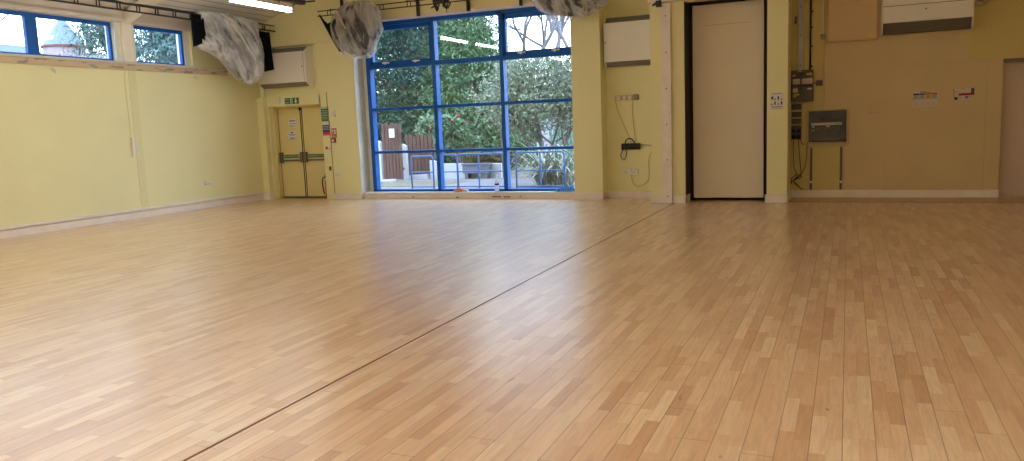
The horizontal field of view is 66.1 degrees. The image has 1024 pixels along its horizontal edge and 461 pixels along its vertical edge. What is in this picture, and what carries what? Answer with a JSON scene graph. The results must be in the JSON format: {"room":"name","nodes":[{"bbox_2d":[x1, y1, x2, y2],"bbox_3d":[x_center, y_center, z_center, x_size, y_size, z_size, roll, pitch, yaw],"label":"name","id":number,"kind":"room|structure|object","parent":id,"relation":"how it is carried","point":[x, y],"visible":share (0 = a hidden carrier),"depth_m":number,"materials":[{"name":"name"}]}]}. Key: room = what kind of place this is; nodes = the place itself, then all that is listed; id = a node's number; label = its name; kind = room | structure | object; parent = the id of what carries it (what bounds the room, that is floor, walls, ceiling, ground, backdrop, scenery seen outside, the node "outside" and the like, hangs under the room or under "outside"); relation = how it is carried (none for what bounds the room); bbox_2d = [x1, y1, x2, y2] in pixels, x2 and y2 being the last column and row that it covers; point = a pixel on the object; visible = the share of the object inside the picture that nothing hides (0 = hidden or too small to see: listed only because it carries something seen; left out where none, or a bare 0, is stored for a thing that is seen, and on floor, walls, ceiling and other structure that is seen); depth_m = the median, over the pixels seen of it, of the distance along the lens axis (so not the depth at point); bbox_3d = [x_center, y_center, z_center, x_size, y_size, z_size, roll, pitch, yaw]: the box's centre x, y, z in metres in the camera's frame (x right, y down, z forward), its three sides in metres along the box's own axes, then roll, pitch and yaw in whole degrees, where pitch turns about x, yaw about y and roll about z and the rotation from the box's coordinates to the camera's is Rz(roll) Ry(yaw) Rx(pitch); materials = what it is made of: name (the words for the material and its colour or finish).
{"room":"community hall","nodes":[
{"label":"community hall","id":0,"kind":"room"},
{"bbox_2d":[0,30,263,230],"bbox_3d":[-9.294,-1.332,9.202,0.260,3.800,18.500,1,8,23],"label":"wall","id":1,"kind":"structure","parent":0,"point":[66,152],"depth_m":14.06,"materials":[{"name":"yellow paint"}]},
{"bbox_2d":[0,9,113,60],"bbox_3d":[-7.784,-3.156,12.673,0.070,0.685,3.100,1,8,23],"label":"window","id":2,"kind":"structure","parent":1,"relation":"in","point":[29,24],"depth_m":12.75,"materials":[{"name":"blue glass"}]},
{"bbox_2d":[0,0,191,30],"bbox_3d":[-9.703,-2.938,8.081,0.330,0.250,16.580,1,8,23],"label":"trim","id":3,"kind":"structure","parent":1,"relation":"attached to","point":[45,7],"depth_m":13.45,"materials":[{"name":"beige paint"}]},
{"bbox_2d":[0,53,227,75],"bbox_3d":[-8.378,-2.460,10.946,0.028,0.100,12.300,1,8,23],"label":"trim","id":4,"kind":"structure","parent":1,"relation":"attached to","point":[3,59],"depth_m":13.82,"materials":[{"name":"paint"}]},
{"bbox_2d":[119,22,134,61],"bbox_3d":[-6.991,-3.433,14.247,0.130,0.755,0.200,1,8,23],"label":"trim","id":5,"kind":"structure","parent":1,"relation":"attached to","point":[125,28],"depth_m":14.20,"materials":[{"name":"wood"}]},
{"bbox_2d":[124,71,135,156],"bbox_3d":[-6.950,-2.168,14.307,0.040,1.640,0.065,1,8,23],"label":"cable conduit","id":6,"kind":"object","parent":1,"relation":"attached to","point":[133,148],"visible":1,"depth_m":14.37,"materials":[{"name":"yellow paint"}]},
{"bbox_2d":[0,191,264,238],"bbox_3d":[-9.068,0.455,9.418,0.045,0.185,18.380,1,8,23],"label":"baseboard","id":7,"kind":"structure","parent":1,"relation":"attached to","point":[84,222],"depth_m":14.15,"materials":[{"name":"beige paint"}]},
{"bbox_2d":[128,71,148,207],"bbox_3d":[-6.886,-1.674,14.522,0.005,2.500,0.160,1,8,23],"label":"trim","id":8,"kind":"structure","parent":1,"relation":"attached to","point":[131,74],"depth_m":14.52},
{"bbox_2d":[104,22,190,65],"bbox_3d":[-6.840,-3.502,14.907,0.250,0.705,1.800,1,8,23],"label":"trim","id":9,"kind":"structure","parent":1,"relation":"attached to","point":[114,26],"depth_m":14.16,"materials":[{"name":"paint"}]},
{"bbox_2d":[133,25,184,65],"bbox_3d":[-6.774,-3.512,15.037,0.070,0.685,1.230,1,8,23],"label":"window","id":10,"kind":"structure","parent":1,"relation":"in","point":[180,41],"depth_m":15.30,"materials":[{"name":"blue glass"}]},
{"bbox_2d":[62,0,292,25],"bbox_3d":[-1.748,-4.737,5.796,16.700,3.594,19.100,1,8,23],"label":"ceiling","id":11,"kind":"structure","parent":0,"point":[259,14],"depth_m":15.32,"materials":[{"name":"white paint"}]},
{"bbox_2d":[47,0,274,31],"bbox_3d":[-7.584,-3.421,10.918,0.032,0.141,12.930,1,8,23],"label":"rail","id":12,"kind":"object","parent":11,"relation":"hanging from","point":[74,2],"visible":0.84,"depth_m":13.58,"materials":[{"name":"black metal"}]},
{"bbox_2d":[110,0,197,13],"bbox_3d":[-7.982,-3.383,10.067,0.094,0.088,10.661,1,8,23],"label":"cable","id":13,"kind":"object","parent":12,"relation":"on","point":[110,0],"visible":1,"depth_m":14.07,"materials":[{"name":"black metal"}]},
{"bbox_2d":[191,10,273,84],"bbox_3d":[-5.574,-3.647,15.828,0.685,1.397,2.345,1,8,26],"label":"drape","id":14,"kind":"object","parent":11,"relation":"hanging from","point":[246,51],"visible":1,"depth_m":15.62,"materials":[{"name":"grey fabric"}]},
{"bbox_2d":[223,0,292,12],"bbox_3d":[-4.238,-3.841,13.229,0.110,0.180,1.600,1,8,23],"label":"fluorescent light","id":15,"kind":"object","parent":11,"relation":"hanging from","point":[279,6],"visible":1,"depth_m":13.35,"materials":[{"name":"white plastic"}]},
{"bbox_2d":[277,0,314,4],"bbox_3d":[-6.909,-3.564,6.784,0.347,1.188,16.363,1,8,23],"label":"lighting trunking","id":16,"kind":"object","parent":11,"relation":"hanging from","point":[298,2],"visible":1,"depth_m":14.09,"materials":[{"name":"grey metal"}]},
{"bbox_2d":[0,195,1023,460],"bbox_3d":[-1.484,0.666,6.771,16.600,0.120,19.600,1,8,23],"label":"floor","id":17,"kind":"structure","parent":0,"point":[701,329],"depth_m":5.52,"materials":[{"name":"brown wood"}]},
{"bbox_2d":[182,203,673,460],"bbox_3d":[-0.649,0.744,5.482,0.011,0.003,17.680,1,8,23],"label":"trim","id":18,"kind":"structure","parent":17,"relation":"in","point":[673,203],"depth_m":4.83,"materials":[{"name":"grey metal"}]},
{"bbox_2d":[255,0,791,200],"bbox_3d":[1.804,-4.132,14.321,16.600,7.128,1.570,1,8,23],"label":"wall","id":19,"kind":"structure","parent":0,"point":[599,131],"depth_m":14.52,"materials":[{"name":"yellow paint"}]},
{"bbox_2d":[256,98,273,193],"bbox_3d":[-5.499,-1.878,17.559,0.180,2.110,0.130,1,8,23],"label":"trim","id":20,"kind":"structure","parent":19,"relation":"attached to","point":[262,109],"depth_m":17.51,"materials":[{"name":"yellow paint"}]},
{"bbox_2d":[259,46,314,88],"bbox_3d":[-4.911,-3.519,17.058,1.280,0.834,0.276,1,8,23],"label":"heater","id":21,"kind":"object","parent":19,"relation":"attached to","point":[293,67],"visible":0.75,"depth_m":16.88,"materials":[{"name":"white metal"}]},
{"bbox_2d":[261,82,308,88],"bbox_3d":[-4.925,-3.141,17.041,1.220,0.089,0.117,1,8,23],"label":"grille","id":22,"kind":"object","parent":21,"relation":"attached to","point":[265,85],"depth_m":17.05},
{"bbox_2d":[272,46,306,52],"bbox_3d":[-4.952,-3.874,16.949,1.220,0.098,0.130,1,8,23],"label":"grille","id":23,"kind":"object","parent":21,"relation":"attached to","point":[295,49],"depth_m":16.83,"materials":[{"name":"grey metal"}]},
{"bbox_2d":[285,97,298,103],"bbox_3d":[-4.809,-2.829,17.187,0.370,0.130,0.012,1,8,23],"label":"exit sign","id":24,"kind":"object","parent":19,"relation":"attached to","point":[287,100],"visible":1,"depth_m":17.18,"materials":[{"name":"green plastic"}]},
{"bbox_2d":[272,104,325,197],"bbox_3d":[-4.630,-1.745,17.521,1.394,2.050,0.200,1,8,23],"label":"door","id":25,"kind":"structure","parent":19,"relation":"in","point":[300,162],"depth_m":17.59,"materials":[{"name":"yellow paint"}]},
{"bbox_2d":[287,131,296,139],"bbox_3d":[-4.916,-2.128,17.616,0.260,0.205,0.004,1,8,23],"label":"notice","id":26,"kind":"object","parent":25,"relation":"attached to","point":[292,135],"visible":1,"depth_m":17.62,"materials":[{"name":"white paper"}]},
{"bbox_2d":[264,193,364,199],"bbox_3d":[-4.348,-0.755,17.284,2.557,0.130,0.205,1,8,21],"label":"baseboard","id":27,"kind":"structure","parent":19,"relation":"attached to","point":[337,195],"depth_m":16.89,"materials":[{"name":"beige paint"}]},
{"bbox_2d":[321,107,328,120],"bbox_3d":[-4.017,-2.501,16.898,0.185,0.305,0.012,1,8,23],"label":"notice","id":28,"kind":"object","parent":19,"relation":"attached to","point":[324,114],"visible":1,"depth_m":16.90,"materials":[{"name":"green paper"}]},
{"bbox_2d":[322,122,329,135],"bbox_3d":[-3.995,-2.191,16.936,0.185,0.300,0.010,1,8,23],"label":"notice","id":29,"kind":"object","parent":19,"relation":"attached to","point":[325,125],"visible":1,"depth_m":16.93,"materials":[{"name":"white paper"}]},
{"bbox_2d":[353,55,373,192],"bbox_3d":[-3.130,-2.574,16.674,0.170,3.520,0.390,1,8,23],"label":"trim","id":30,"kind":"structure","parent":19,"relation":"attached to","point":[360,76],"depth_m":16.74,"materials":[{"name":"paint"}]},
{"bbox_2d":[382,2,535,21],"bbox_3d":[-1.028,-4.304,15.576,4.800,0.045,0.440,1,8,23],"label":"trim","id":31,"kind":"structure","parent":19,"relation":"attached to","point":[531,4],"depth_m":15.38,"materials":[{"name":"beige paint"}]},
{"bbox_2d":[466,1,469,10],"bbox_3d":[-0.939,-4.537,15.008,0.056,0.640,0.461,1,8,23],"label":"bracket","id":32,"kind":"object","parent":19,"relation":"attached to","point":[467,2],"visible":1,"depth_m":15.22,"materials":[{"name":"black metal"}]},
{"bbox_2d":[317,0,469,16],"bbox_3d":[-0.885,-4.362,14.760,6.700,0.114,0.022,1,8,23],"label":"rail","id":33,"kind":"object","parent":32,"relation":"attached to","point":[412,0],"visible":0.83,"depth_m":15.31,"materials":[{"name":"black metal"}]},
{"bbox_2d":[319,0,382,58],"bbox_3d":[-3.240,-4.005,15.779,1.480,1.144,0.702,1,8,23],"label":"drape","id":34,"kind":"object","parent":33,"relation":"hanging from","point":[354,30],"visible":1,"depth_m":15.57,"materials":[{"name":"grey fabric"}]},
{"bbox_2d":[431,0,450,12],"bbox_3d":[-1.345,-4.282,14.959,0.427,0.301,0.123,1,8,23],"label":"cable bundle","id":35,"kind":"object","parent":33,"relation":"attached to","point":[436,2],"visible":1,"depth_m":14.93,"materials":[{"name":"black metal"}]},
{"bbox_2d":[531,0,607,20],"bbox_3d":[0.973,-4.136,13.881,1.580,0.866,0.668,1,8,23],"label":"drape","id":36,"kind":"object","parent":33,"relation":"hanging from","point":[566,9],"visible":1,"depth_m":13.78,"materials":[{"name":"grey fabric"}]},
{"bbox_2d":[365,194,573,198],"bbox_3d":[-0.887,-0.712,16.059,4.800,0.100,0.335,1,8,23],"label":"trim","id":37,"kind":"structure","parent":19,"relation":"attached to","point":[367,196],"depth_m":15.88,"materials":[{"name":"beige paint"}]},
{"bbox_2d":[364,191,574,193],"bbox_3d":[-0.892,-0.780,16.043,4.800,0.040,0.350,1,8,23],"label":"trim","id":38,"kind":"structure","parent":19,"relation":"attached to","point":[369,192],"depth_m":15.83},
{"bbox_2d":[554,185,574,191],"bbox_3d":[1.011,-0.812,15.104,0.437,0.124,0.140,1,8,23],"label":"cloth","id":39,"kind":"object","parent":38,"relation":"on","point":[570,188],"visible":1,"depth_m":15.05,"materials":[{"name":"blue fabric"}]},
{"bbox_2d":[365,6,574,191],"bbox_3d":[-0.876,-2.551,15.841,4.630,3.520,0.160,1,8,23],"label":"window","id":40,"kind":"structure","parent":19,"relation":"in","point":[503,15],"depth_m":15.88,"materials":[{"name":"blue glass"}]},
{"bbox_2d":[574,191,651,199],"bbox_3d":[1.971,-0.655,14.667,1.610,0.135,0.365,1,8,23],"label":"baseboard","id":41,"kind":"object","parent":19,"relation":"attached to","point":[609,194],"visible":0.84,"depth_m":14.72,"materials":[{"name":"beige paint"}]},
{"bbox_2d":[603,14,649,67],"bbox_3d":[2.166,-3.425,14.243,0.990,0.883,0.226,1,8,23],"label":"heater","id":42,"kind":"object","parent":19,"relation":"attached to","point":[626,39],"visible":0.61,"depth_m":14.18,"materials":[{"name":"white metal"}]},
{"bbox_2d":[605,14,649,22],"bbox_3d":[2.129,-3.806,14.141,0.930,0.098,0.107,1,8,23],"label":"grille","id":43,"kind":"object","parent":42,"relation":"attached to","point":[640,18],"depth_m":14.12,"materials":[{"name":"grey metal"}]},
{"bbox_2d":[606,59,649,67],"bbox_3d":[2.158,-3.023,14.242,0.930,0.089,0.097,1,8,23],"label":"grille","id":44,"kind":"object","parent":42,"relation":"attached to","point":[610,63],"depth_m":14.27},
{"bbox_2d":[622,169,637,174],"bbox_3d":[2.204,-1.092,14.686,0.287,0.097,0.028,1,8,23],"label":"wall socket","id":45,"kind":"object","parent":19,"relation":"attached to","point":[624,171],"visible":1,"depth_m":14.68,"materials":[{"name":"white plastic"}]},
{"bbox_2d":[620,138,640,159],"bbox_3d":[2.189,-1.509,14.578,0.368,0.409,0.123,1,8,23],"label":"block","id":46,"kind":"object","parent":19,"relation":"attached to","point":[625,146],"visible":1,"depth_m":14.55,"materials":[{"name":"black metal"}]},
{"bbox_2d":[661,2,672,202],"bbox_3d":[2.632,-2.136,13.374,0.158,3.360,0.059,1,8,23],"label":"trim","id":47,"kind":"structure","parent":19,"relation":"attached to","point":[666,7],"depth_m":13.35,"materials":[{"name":"beige paint"}]},
{"bbox_2d":[651,194,689,202],"bbox_3d":[2.772,-0.563,13.748,0.615,0.135,0.360,1,8,23],"label":"baseboard","id":48,"kind":"structure","parent":19,"relation":"attached to","point":[654,198],"depth_m":13.55,"materials":[{"name":"beige paint"}]},
{"bbox_2d":[690,0,766,199],"bbox_3d":[3.703,-2.191,13.432,1.301,3.370,0.211,2,9,31],"label":"door","id":49,"kind":"structure","parent":19,"relation":"in","point":[727,39],"depth_m":13.42,"materials":[{"name":"beige wood"}]},
{"bbox_2d":[770,92,783,109],"bbox_3d":[4.313,-2.105,12.823,0.215,0.285,0.004,1,8,23],"label":"notice","id":50,"kind":"object","parent":19,"relation":"attached to","point":[776,98],"visible":1,"depth_m":12.82,"materials":[{"name":"white paper"}]},
{"bbox_2d":[765,190,791,202],"bbox_3d":[4.536,-0.586,13.398,0.365,0.135,0.860,1,8,23],"label":"baseboard","id":51,"kind":"structure","parent":19,"relation":"attached to","point":[769,198],"depth_m":13.02,"materials":[{"name":"beige paint"}]},
{"bbox_2d":[789,197,1023,201],"bbox_3d":[7.069,-0.484,12.395,5.085,0.003,0.785,1,8,23],"label":"trim","id":52,"kind":"structure","parent":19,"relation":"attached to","point":[793,199],"depth_m":12.71,"materials":[{"name":"beige wood"}]},
{"bbox_2d":[929,202,1023,202],"bbox_3d":[6.913,-0.429,12.030,5.085,0.004,0.015,1,8,23],"label":"trim","id":53,"kind":"structure","parent":19,"relation":"attached to","point":[929,202],"depth_m":11.96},
{"bbox_2d":[293,0,1023,189],"bbox_3d":[2.148,-2.557,14.812,16.300,3.950,0.360,1,8,23],"label":"wall","id":54,"kind":"structure","parent":0,"point":[855,81],"depth_m":13.12,"materials":[{"name":"yellow paint"}]},
{"bbox_2d":[791,126,806,189],"bbox_3d":[4.938,-1.248,13.555,0.269,1.104,0.120,1,8,23],"label":"cables","id":55,"kind":"object","parent":54,"relation":"attached to","point":[795,130],"visible":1,"depth_m":13.54,"materials":[{"name":"black plastic"}]},
{"bbox_2d":[798,0,803,69],"bbox_3d":[4.870,-3.578,13.269,0.085,1.730,0.054,1,8,23],"label":"conduit","id":56,"kind":"object","parent":54,"relation":"attached to","point":[800,2],"visible":1,"depth_m":13.28,"materials":[{"name":"metal"}]},
{"bbox_2d":[791,70,813,101],"bbox_3d":[4.929,-2.455,13.370,0.350,0.525,0.132,1,8,23],"label":"box","id":57,"kind":"object","parent":54,"relation":"attached to","point":[799,78],"visible":1,"depth_m":13.33,"materials":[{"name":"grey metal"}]},
{"bbox_2d":[809,0,813,69],"bbox_3d":[5.027,-3.576,13.210,0.061,1.730,0.041,1,8,23],"label":"conduit","id":58,"kind":"object","parent":54,"relation":"attached to","point":[811,11],"visible":1,"depth_m":13.24,"materials":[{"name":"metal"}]},
{"bbox_2d":[810,147,812,189],"bbox_3d":[5.142,-1.062,13.539,0.040,0.725,0.040,1,8,23],"label":"channel","id":59,"kind":"object","parent":54,"relation":"attached to","point":[811,148],"visible":1,"depth_m":13.53,"materials":[{"name":"metal"}]},
{"bbox_2d":[808,110,846,141],"bbox_3d":[5.326,-1.732,13.300,0.680,0.626,0.150,1,8,23],"label":"electrical box","id":60,"kind":"object","parent":54,"relation":"attached to","point":[824,126],"visible":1,"depth_m":13.26,"materials":[{"name":"grey plastic"}]},
{"bbox_2d":[839,146,842,189],"bbox_3d":[5.579,-1.057,13.354,0.040,0.730,0.040,1,8,23],"label":"channel","id":61,"kind":"object","parent":54,"relation":"attached to","point":[841,147],"visible":1,"depth_m":13.35,"materials":[{"name":"metal"}]},
{"bbox_2d":[826,0,878,42],"bbox_3d":[5.597,-3.751,12.938,0.785,1.255,0.045,1,8,23],"label":"wall panel","id":62,"kind":"object","parent":54,"relation":"attached to","point":[847,20],"visible":1,"depth_m":12.97,"materials":[{"name":"beige paint"}]},
{"bbox_2d":[792,190,998,196],"bbox_3d":[6.301,-0.614,13.115,3.105,0.130,0.035,1,8,23],"label":"baseboard","id":63,"kind":"structure","parent":54,"relation":"attached to","point":[795,193],"depth_m":13.07,"materials":[{"name":"beige paint"}]},
{"bbox_2d":[912,90,938,106],"bbox_3d":[6.679,-2.132,12.726,0.375,0.260,0.008,1,8,23],"label":"poster","id":64,"kind":"object","parent":54,"relation":"attached to","point":[926,98],"visible":1,"depth_m":12.73,"materials":[{"name":"white paper"}]},
{"bbox_2d":[881,0,973,35],"bbox_3d":[6.552,-3.625,12.436,1.280,0.945,0.250,1,8,23],"label":"heater","id":65,"kind":"object","parent":54,"relation":"attached to","point":[898,16],"visible":1,"depth_m":12.40,"materials":[{"name":"white metal"}]},
{"bbox_2d":[883,17,971,34],"bbox_3d":[6.573,-3.241,12.501,1.240,0.165,0.220,1,8,23],"label":"grille","id":66,"kind":"object","parent":65,"relation":"attached to","point":[921,24],"depth_m":12.45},
{"bbox_2d":[884,60,987,189],"bbox_3d":[6.835,-1.671,12.741,1.425,2.030,0.012,1,8,23],"label":"wall panel","id":67,"kind":"object","parent":54,"relation":"attached to","point":[940,147],"depth_m":12.73,"materials":[{"name":"yellow paint"}]},
{"bbox_2d":[953,88,973,100],"bbox_3d":[7.180,-2.165,12.509,0.285,0.185,0.006,1,8,23],"label":"poster","id":68,"kind":"object","parent":54,"relation":"attached to","point":[962,93],"visible":1,"depth_m":12.51,"materials":[{"name":"white paper"}]},
{"bbox_2d":[983,59,1002,189],"bbox_3d":[7.583,-1.659,12.418,0.205,2.035,0.020,1,8,23],"label":"trim","id":69,"kind":"structure","parent":54,"relation":"attached to","point":[995,67],"depth_m":12.41,"materials":[{"name":"yellow paint"}]},
{"bbox_2d":[999,58,1023,195],"bbox_3d":[8.210,-1.605,12.279,1.070,2.165,0.200,1,8,23],"label":"door","id":70,"kind":"structure","parent":54,"relation":"in","point":[1011,169],"depth_m":12.47,"materials":[{"name":"beige wood"}]},
{"bbox_3d":[6.072,-1.339,3.243,0.200,4.200,19.600,1,8,23],"label":"wall","id":71,"kind":"structure","parent":0,"visible":0},
{"bbox_2d":[123,0,160,23],"bbox_3d":[0.413,-5.309,10.803,16.250,3.500,0.140,1,8,23],"label":"trim","id":72,"kind":"structure","parent":71,"relation":"attached to","point":[129,17],"depth_m":13.99,"materials":[{"name":"metal"}]},
{"label":"outside","id":73,"kind":"structure","parent":0,"visible":0},
{"bbox_2d":[390,161,573,179],"bbox_3d":[-0.131,-3.470,37.954,90.000,0.200,110.000,1,8,23],"label":"ground","id":74,"kind":"structure","parent":73,"point":[513,175],"depth_m":24.27,"materials":[{"name":"grey concrete"}]},
{"bbox_2d":[0,44,41,53],"bbox_3d":[-28.704,-5.963,37.594,6.000,7.050,12.800,1,8,23],"label":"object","id":75,"kind":"structure","parent":74,"relation":"on","point":[3,47],"depth_m":41.59,"materials":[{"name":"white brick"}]},
{"bbox_2d":[40,20,100,56],"bbox_3d":[-24.936,-7.644,44.151,3.360,8.350,2.860,1,8,23],"label":"house","id":76,"kind":"structure","parent":74,"relation":"on","point":[51,45],"depth_m":42.61,"materials":[{"name":"grey stone"}]},
{"bbox_2d":[59,22,151,61],"bbox_3d":[-20.140,-8.527,39.372,5.784,11.003,5.687,-3,8,-4],"label":"conifer tree","id":77,"kind":"object","parent":74,"relation":"on","point":[92,36],"visible":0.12,"depth_m":38.37,"materials":[{"name":"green plant"}]},
{"bbox_2d":[134,30,177,63],"bbox_3d":[-13.951,-7.112,32.528,5.684,9.780,5.554,-5,8,-21],"label":"conifer tree","id":78,"kind":"object","parent":74,"relation":"on","point":[159,40],"visible":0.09,"depth_m":31.58,"materials":[{"name":"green plant"}]},
{"bbox_2d":[378,141,383,179],"bbox_3d":[-3.788,-1.990,22.701,0.110,1.196,0.120,1,8,23],"label":"post","id":79,"kind":"object","parent":74,"relation":"on","point":[379,142],"visible":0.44,"depth_m":22.65,"materials":[{"name":"paint"}]},
{"bbox_2d":[377,112,408,145],"bbox_3d":[-4.588,-2.825,25.978,2.795,2.066,0.992,0,8,16],"label":"shrub","id":80,"kind":"object","parent":74,"relation":"on","point":[393,118],"visible":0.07,"depth_m":25.61,"materials":[{"name":"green plant"}]},
{"bbox_2d":[381,174,428,181],"bbox_3d":[-3.174,-1.526,22.926,1.494,0.170,0.590,-9,10,-40],"label":"kerb","id":81,"kind":"object","parent":74,"relation":"on","point":[419,176],"visible":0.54,"depth_m":23.15,"materials":[{"name":"white paint"}]},
{"bbox_2d":[374,28,449,170],"bbox_3d":[-5.257,-6.232,28.174,6.269,9.288,6.445,0,8,19],"label":"conifer tree","id":82,"kind":"object","parent":74,"relation":"on","point":[383,49],"visible":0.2,"depth_m":27.77,"materials":[{"name":"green plant"}]},
{"bbox_2d":[375,27,461,157],"bbox_3d":[-3.908,-5.309,32.624,6.884,6.522,6.745,-3,8,-6],"label":"tree","id":83,"kind":"object","parent":74,"relation":"on","point":[422,27],"visible":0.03,"depth_m":31.90,"materials":[{"name":"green plant"}]},
{"bbox_2d":[405,134,432,175],"bbox_3d":[-2.757,-2.245,23.545,0.825,1.258,0.065,-2,8,1],"label":"fence panel","id":84,"kind":"object","parent":74,"relation":"on","point":[425,141],"visible":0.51,"depth_m":23.50,"materials":[{"name":"brown wood"}]},
{"bbox_2d":[415,112,451,160],"bbox_3d":[-2.331,-2.666,24.318,1.357,2.000,0.905,1,8,23],"label":"shrub","id":85,"kind":"object","parent":74,"relation":"on","point":[423,127],"visible":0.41,"depth_m":24.11,"materials":[{"name":"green plant"}]},
{"bbox_2d":[377,21,526,165],"bbox_3d":[-2.528,-6.067,28.619,6.062,8.639,5.989,-2,8,2],"label":"conifer tree","id":86,"kind":"object","parent":74,"relation":"on","point":[421,32],"visible":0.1,"depth_m":27.90,"materials":[{"name":"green plant"}]},
{"bbox_2d":[430,114,482,162],"bbox_3d":[-1.602,-2.497,23.196,1.542,1.908,1.057,1,8,23],"label":"shrub","id":87,"kind":"object","parent":74,"relation":"on","point":[454,128],"visible":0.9,"depth_m":22.96,"materials":[{"name":"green plant"}]},
{"bbox_2d":[429,160,502,178],"bbox_3d":[-1.328,-1.788,22.911,2.300,0.550,0.200,1,8,23],"label":"wall","id":88,"kind":"structure","parent":74,"relation":"on","point":[447,166],"depth_m":22.93,"materials":[{"name":"white paint"}]},
{"bbox_2d":[395,16,548,172],"bbox_3d":[-1.508,-4.913,27.463,6.451,6.931,6.018,1,8,23],"label":"conifer tree","id":89,"kind":"object","parent":74,"relation":"on","point":[476,36],"visible":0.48,"depth_m":26.51,"materials":[{"name":"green plant"}]},
{"bbox_2d":[461,163,491,178],"bbox_3d":[-1.006,-1.698,22.523,0.840,0.450,0.280,1,8,23],"label":"bench","id":90,"kind":"object","parent":74,"relation":"on","point":[465,166],"visible":0.87,"depth_m":22.42,"materials":[{"name":"grey stone"}]},
{"bbox_2d":[381,178,574,188],"bbox_3d":[-0.221,-1.010,19.152,9.400,0.120,5.400,1,8,23],"label":"patio","id":91,"kind":"structure","parent":74,"relation":"on","point":[526,181],"depth_m":20.31,"materials":[{"name":"grey concrete"}]},
{"bbox_2d":[381,123,403,178],"bbox_3d":[-3.417,-2.274,22.582,0.590,1.622,0.188,-3,8,-3],"label":"fence panel","id":92,"kind":"object","parent":91,"relation":"on","point":[391,134],"visible":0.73,"depth_m":22.61,"materials":[{"name":"brown wood"}]},
{"bbox_2d":[402,144,408,179],"bbox_3d":[-3.130,-2.012,23.163,0.120,1.066,0.120,1,8,23],"label":"post","id":93,"kind":"object","parent":91,"relation":"on","point":[404,147],"visible":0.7,"depth_m":23.12,"materials":[{"name":"paint"}]},
{"bbox_2d":[381,181,463,186],"bbox_3d":[-2.872,-1.256,21.345,2.800,0.030,1.800,1,8,23],"label":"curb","id":94,"kind":"object","parent":91,"relation":"on","point":[395,183],"visible":0.43,"depth_m":21.18,"materials":[{"name":"white concrete"}]},
{"bbox_2d":[410,155,434,188],"bbox_3d":[-2.075,-1.312,18.252,0.618,0.859,0.038,1,8,23],"label":"railing","id":95,"kind":"object","parent":91,"relation":"on","point":[412,186],"visible":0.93,"depth_m":18.21,"materials":[{"name":"blue metal"}]},
{"bbox_2d":[443,154,458,186],"bbox_3d":[-1.445,-1.310,17.983,0.488,0.879,0.038,1,8,23],"label":"railing","id":96,"kind":"object","parent":91,"relation":"on","point":[443,154],"visible":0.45,"depth_m":17.90,"materials":[{"name":"blue metal"}]},
{"bbox_2d":[457,152,504,187],"bbox_3d":[-0.701,-1.300,17.689,1.188,0.879,0.038,1,8,23],"label":"railing","id":97,"kind":"object","parent":91,"relation":"on","point":[477,154],"visible":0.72,"depth_m":17.67,"materials":[{"name":"blue metal"}]},
{"bbox_2d":[460,52,572,163],"bbox_3d":[0.809,-3.059,20.870,4.455,3.494,3.936,4,10,39],"label":"evergreen tree","id":98,"kind":"object","parent":91,"relation":"on","point":[554,83],"visible":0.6,"depth_m":20.54,"materials":[{"name":"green plant"}]},
{"bbox_2d":[500,139,574,186],"bbox_3d":[0.915,-1.628,18.545,2.581,1.176,2.824,-6,9,-26],"label":"yucca","id":99,"kind":"object","parent":91,"relation":"on","point":[548,177],"visible":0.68,"depth_m":18.33,"materials":[{"name":"green plant"}]},
{"bbox_2d":[515,151,565,187],"bbox_3d":[0.612,-1.279,17.110,1.158,0.889,0.038,1,8,23],"label":"railing","id":100,"kind":"object","parent":91,"relation":"on","point":[539,152],"visible":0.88,"depth_m":17.08,"materials":[{"name":"blue metal"}]},
{"bbox_2d":[451,150,524,164],"bbox_3d":[-0.686,-2.167,24.553,2.564,0.844,0.720,2,9,30],"label":"hedge","id":101,"kind":"object","parent":74,"relation":"on","point":[491,158],"visible":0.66,"depth_m":24.43,"materials":[{"name":"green plant"}]},
{"bbox_2d":[477,82,511,177],"bbox_3d":[-0.332,-2.806,21.973,1.382,2.742,0.590,0,8,13],"label":"leafy branch","id":102,"kind":"object","parent":74,"relation":"on","point":[494,82],"visible":0.06,"depth_m":21.96,"materials":[{"name":"green plant"}]},
{"bbox_2d":[462,37,571,162],"bbox_3d":[-0.469,-4.687,30.000,5.210,5.187,5.340,-5,8,-23],"label":"conifer tree","id":103,"kind":"object","parent":74,"relation":"on","point":[533,37],"visible":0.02,"depth_m":29.24,"materials":[{"name":"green plant"}]},
{"bbox_2d":[498,112,559,164],"bbox_3d":[0.843,-3.741,31.020,2.100,2.100,3.000,1,8,23],"label":"shed","id":104,"kind":"object","parent":74,"relation":"on","point":[547,136],"visible":0.06,"depth_m":29.71,"materials":[{"name":"white"}]},
{"bbox_2d":[492,15,567,63],"bbox_3d":[2.160,-10.642,37.869,6.566,13.885,10.775,2,9,30],"label":"bare tree","id":105,"kind":"object","parent":74,"relation":"on","point":[563,22],"visible":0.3,"depth_m":37.03,"materials":[{"name":"grey plant"}]},
{"bbox_2d":[512,15,563,75],"bbox_3d":[1.953,-8.993,34.817,5.418,11.440,8.750,4,10,37],"label":"bare tree","id":106,"kind":"object","parent":74,"relation":"on","point":[551,23],"visible":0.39,"depth_m":34.77,"materials":[{"name":"grey plant"}]},
{"bbox_2d":[551,15,568,46],"bbox_3d":[4.069,-10.034,37.250,7.445,12.697,12.883,-7,9,-31],"label":"bare tree","id":107,"kind":"object","parent":74,"relation":"on","point":[558,28],"visible":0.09,"depth_m":37.37,"materials":[{"name":"grey plant"}]},
{"bbox_2d":[549,130,573,165],"bbox_3d":[2.153,-2.856,27.230,1.800,1.250,0.070,1,8,23],"label":"railing","id":108,"kind":"object","parent":74,"relation":"on","point":[551,134],"visible":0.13,"depth_m":27.33,"materials":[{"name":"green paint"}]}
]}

